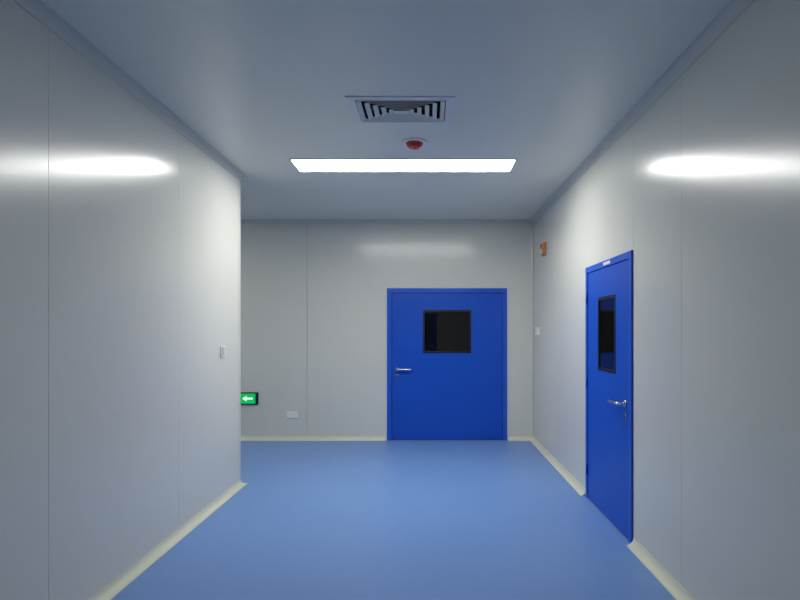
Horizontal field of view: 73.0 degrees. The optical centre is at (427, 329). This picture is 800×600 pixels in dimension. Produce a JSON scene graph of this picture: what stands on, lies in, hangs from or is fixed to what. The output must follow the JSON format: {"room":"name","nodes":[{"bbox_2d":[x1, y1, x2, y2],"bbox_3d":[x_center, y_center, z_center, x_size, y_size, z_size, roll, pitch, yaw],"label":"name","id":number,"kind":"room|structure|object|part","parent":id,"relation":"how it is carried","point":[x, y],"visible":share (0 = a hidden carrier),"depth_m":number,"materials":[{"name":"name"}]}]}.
{"room":"clean room","nodes":[
{"label":"clean room","id":0,"kind":"room"},
{"bbox_2d":[0,0,239,599],"bbox_3d":[-1.797,0.000,0.525,0.080,2.900,9.050,0,0,0],"label":"wall","id":1,"kind":"structure","parent":0,"point":[119,234],"depth_m":2.86,"materials":[{"name":"white paint"}]},
{"bbox_2d":[13,0,247,180],"bbox_3d":[-3.851,-1.423,0.552,4.298,0.055,9.105,0,0,0],"label":"trim","id":2,"kind":"structure","parent":1,"relation":"attached to","point":[38,9],"depth_m":3.00,"materials":[{"name":"metal"}]},
{"bbox_2d":[89,479,247,599],"bbox_3d":[-3.853,1.424,0.551,4.295,0.052,9.102,0,0,0],"label":"baseboard","id":3,"kind":"structure","parent":1,"relation":"attached to","point":[117,585],"depth_m":3.52,"materials":[{"name":"beige plastic"}]},
{"bbox_2d":[220,345,224,356],"bbox_3d":[-1.750,0.180,4.610,0.014,0.100,0.100,0,0,0],"label":"light switch","id":4,"kind":"object","parent":1,"relation":"attached to","point":[222,347],"visible":1,"depth_m":4.58,"materials":[{"name":"white plastic"}]},
{"bbox_2d":[239,181,240,479],"bbox_3d":[-1.772,0.002,5.035,0.039,2.784,0.039,0,0,0],"label":"trim","id":5,"kind":"structure","parent":1,"relation":"attached to","point":[239,181],"depth_m":5.02,"materials":[{"name":"white paint"}]},
{"bbox_2d":[41,0,729,218],"bbox_3d":[-2.268,-1.490,1.595,7.465,0.080,11.190,0,0,0],"label":"ceiling","id":6,"kind":"structure","parent":0,"point":[540,84],"depth_m":3.08,"materials":[{"name":"white paint"}]},
{"bbox_2d":[345,96,454,123],"bbox_3d":[-0.174,-1.481,3.565,0.683,0.089,0.430,0,0,0],"label":"ceiling air vent","id":7,"kind":"object","parent":6,"relation":"attached to","point":[363,109],"depth_m":3.56,"materials":[{"name":"white metal"}]},
{"bbox_2d":[290,159,516,171],"bbox_3d":[-0.210,-1.445,4.745,1.924,0.010,0.354,0,0,0],"label":"ceiling light","id":8,"kind":"object","parent":6,"relation":"attached to","point":[302,165],"depth_m":4.74,"materials":[{"name":"white plastic"}]},
{"bbox_2d":[402,137,426,149],"bbox_3d":[-0.105,-1.424,4.160,0.190,0.052,0.190,0,0,0],"label":"smoke detector","id":9,"kind":"object","parent":6,"relation":"attached to","point":[414,143],"visible":1,"depth_m":4.11,"materials":[{"name":"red plastic"}]},
{"bbox_2d":[241,224,529,439],"bbox_3d":[-2.308,0.000,7.150,7.385,2.900,0.080,0,0,0],"label":"wall","id":10,"kind":"structure","parent":0,"point":[314,296],"depth_m":7.11,"materials":[{"name":"white paint"}]},
{"bbox_2d":[241,392,258,404],"bbox_3d":[-2.430,0.900,7.096,0.400,0.160,0.027,0,0,0],"label":"exit sign","id":11,"kind":"object","parent":10,"relation":"attached to","point":[247,398],"visible":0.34,"depth_m":7.08,"materials":[{"name":"green plastic"}]},
{"bbox_2d":[287,411,297,417],"bbox_3d":[-1.785,1.115,7.104,0.150,0.092,0.012,0,0,0],"label":"power outlet","id":12,"kind":"object","parent":10,"relation":"attached to","point":[290,414],"visible":1,"depth_m":7.10,"materials":[{"name":"white plastic"}]},
{"bbox_2d":[241,436,385,440],"bbox_3d":[-3.276,1.424,7.084,5.448,0.052,0.052,0,0,0],"label":"baseboard","id":13,"kind":"structure","parent":10,"relation":"attached to","point":[243,438],"depth_m":7.10,"materials":[{"name":"beige plastic"}]},
{"bbox_2d":[392,293,501,439],"bbox_3d":[0.250,0.480,7.115,1.444,1.924,0.026,0,0,0],"label":"leaf","id":14,"kind":"object","parent":10,"relation":"attached to","point":[444,396],"visible":1,"depth_m":7.10,"materials":[{"name":"blue paint"}]},
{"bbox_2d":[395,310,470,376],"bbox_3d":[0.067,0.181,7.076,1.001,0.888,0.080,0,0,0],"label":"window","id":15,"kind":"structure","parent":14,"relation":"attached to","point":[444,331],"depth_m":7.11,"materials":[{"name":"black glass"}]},
{"bbox_3d":[-0.322,0.556,7.069,0.225,0.137,0.066,0,0,0],"label":"lever handle","id":16,"kind":"part","parent":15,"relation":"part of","materials":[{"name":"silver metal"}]},
{"bbox_3d":[0.251,0.020,7.107,0.633,0.566,0.018,0,0,0],"label":"vision panel","id":17,"kind":"part","parent":15,"relation":"part of","materials":[{"name":"black glass"}]},
{"bbox_2d":[387,288,506,439],"bbox_3d":[0.250,0.450,7.133,1.580,2.000,0.074,0,0,0],"label":"frame","id":18,"kind":"object","parent":10,"relation":"attached to","point":[390,291],"visible":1,"depth_m":7.09,"materials":[{"name":"blue paint"}]},
{"bbox_2d":[530,224,532,435],"bbox_3d":[1.365,0.002,7.090,0.040,2.784,0.040,0,0,0],"label":"trim","id":19,"kind":"structure","parent":10,"relation":"attached to","point":[531,225],"depth_m":7.10,"materials":[{"name":"white paint"}]},
{"bbox_2d":[111,440,675,599],"bbox_3d":[-2.268,1.500,1.595,7.465,0.100,11.190,0,0,0],"label":"floor","id":20,"kind":"structure","parent":0,"point":[388,519],"depth_m":3.81,"materials":[{"name":"blue plastic"}]},
{"bbox_2d":[533,0,799,599],"bbox_3d":[1.425,0.000,1.555,0.080,2.900,11.110,0,0,0],"label":"wall","id":21,"kind":"structure","parent":0,"point":[703,187],"depth_m":2.68,"materials":[{"name":"white paint"}]},
{"bbox_2d":[241,0,754,223],"bbox_3d":[-2.308,-1.423,1.555,7.385,0.055,11.110,0,0,0],"label":"trim","id":22,"kind":"structure","parent":21,"relation":"attached to","point":[733,9],"depth_m":3.63,"materials":[{"name":"metal"}]},
{"bbox_2d":[535,327,539,334],"bbox_3d":[1.361,0.015,6.720,0.048,0.100,0.100,0,0,0],"label":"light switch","id":23,"kind":"object","parent":21,"relation":"attached to","point":[537,329],"visible":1,"depth_m":6.67,"materials":[{"name":"white plastic"}]},
{"bbox_2d":[540,242,545,255],"bbox_3d":[1.355,-0.955,6.380,0.060,0.156,0.124,0,0,0],"label":"fire alarm sounder","id":24,"kind":"object","parent":21,"relation":"attached to","point":[543,245],"visible":1,"depth_m":6.33,"materials":[{"name":"brown plastic"}]},
{"bbox_2d":[508,436,584,495],"bbox_3d":[1.218,1.424,5.912,0.333,0.052,2.395,0,0,0],"label":"baseboard","id":25,"kind":"structure","parent":21,"relation":"attached to","point":[569,478],"depth_m":5.80,"materials":[{"name":"beige plastic"}]},
{"bbox_2d":[586,293,586,474],"bbox_3d":[1.365,0.465,4.653,0.014,1.560,0.014,0,0,0],"label":"hinges","id":26,"kind":"object","parent":21,"relation":"attached to","point":[586,293],"visible":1,"depth_m":4.65,"materials":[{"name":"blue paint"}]},
{"bbox_2d":[588,260,627,538],"bbox_3d":[1.390,0.479,4.174,0.026,1.926,0.946,0,0,0],"label":"leaf","id":27,"kind":"object","parent":21,"relation":"attached to","point":[607,427],"visible":0.88,"depth_m":4.12,"materials":[{"name":"blue paint"}]},
{"bbox_2d":[598,294,626,419],"bbox_3d":[1.351,0.181,4.053,0.080,0.887,0.629,0,0,0],"label":"window","id":28,"kind":"structure","parent":27,"relation":"attached to","point":[606,305],"depth_m":4.15,"materials":[{"name":"black glass"}]},
{"bbox_3d":[1.382,0.030,4.165,0.018,0.585,0.405,0,0,0],"label":"vision panel","id":29,"kind":"part","parent":28,"relation":"part of","materials":[{"name":"black glass"}]},
{"bbox_3d":[1.344,0.556,3.851,0.066,0.137,0.225,0,0,0],"label":"lever handle","id":30,"kind":"part","parent":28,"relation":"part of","materials":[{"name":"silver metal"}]},
{"bbox_2d":[585,250,632,542],"bbox_3d":[1.408,0.455,4.174,0.074,1.990,1.058,0,0,0],"label":"frame","id":31,"kind":"object","parent":21,"relation":"attached to","point":[628,255],"visible":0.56,"depth_m":3.69,"materials":[{"name":"blue paint"}]},
{"bbox_2d":[626,538,694,599],"bbox_3d":[1.359,1.424,-0.183,0.052,0.052,7.633,0,0,0],"label":"baseboard","id":32,"kind":"structure","parent":21,"relation":"attached to","point":[673,587],"depth_m":3.18,"materials":[{"name":"beige plastic"}]}
]}

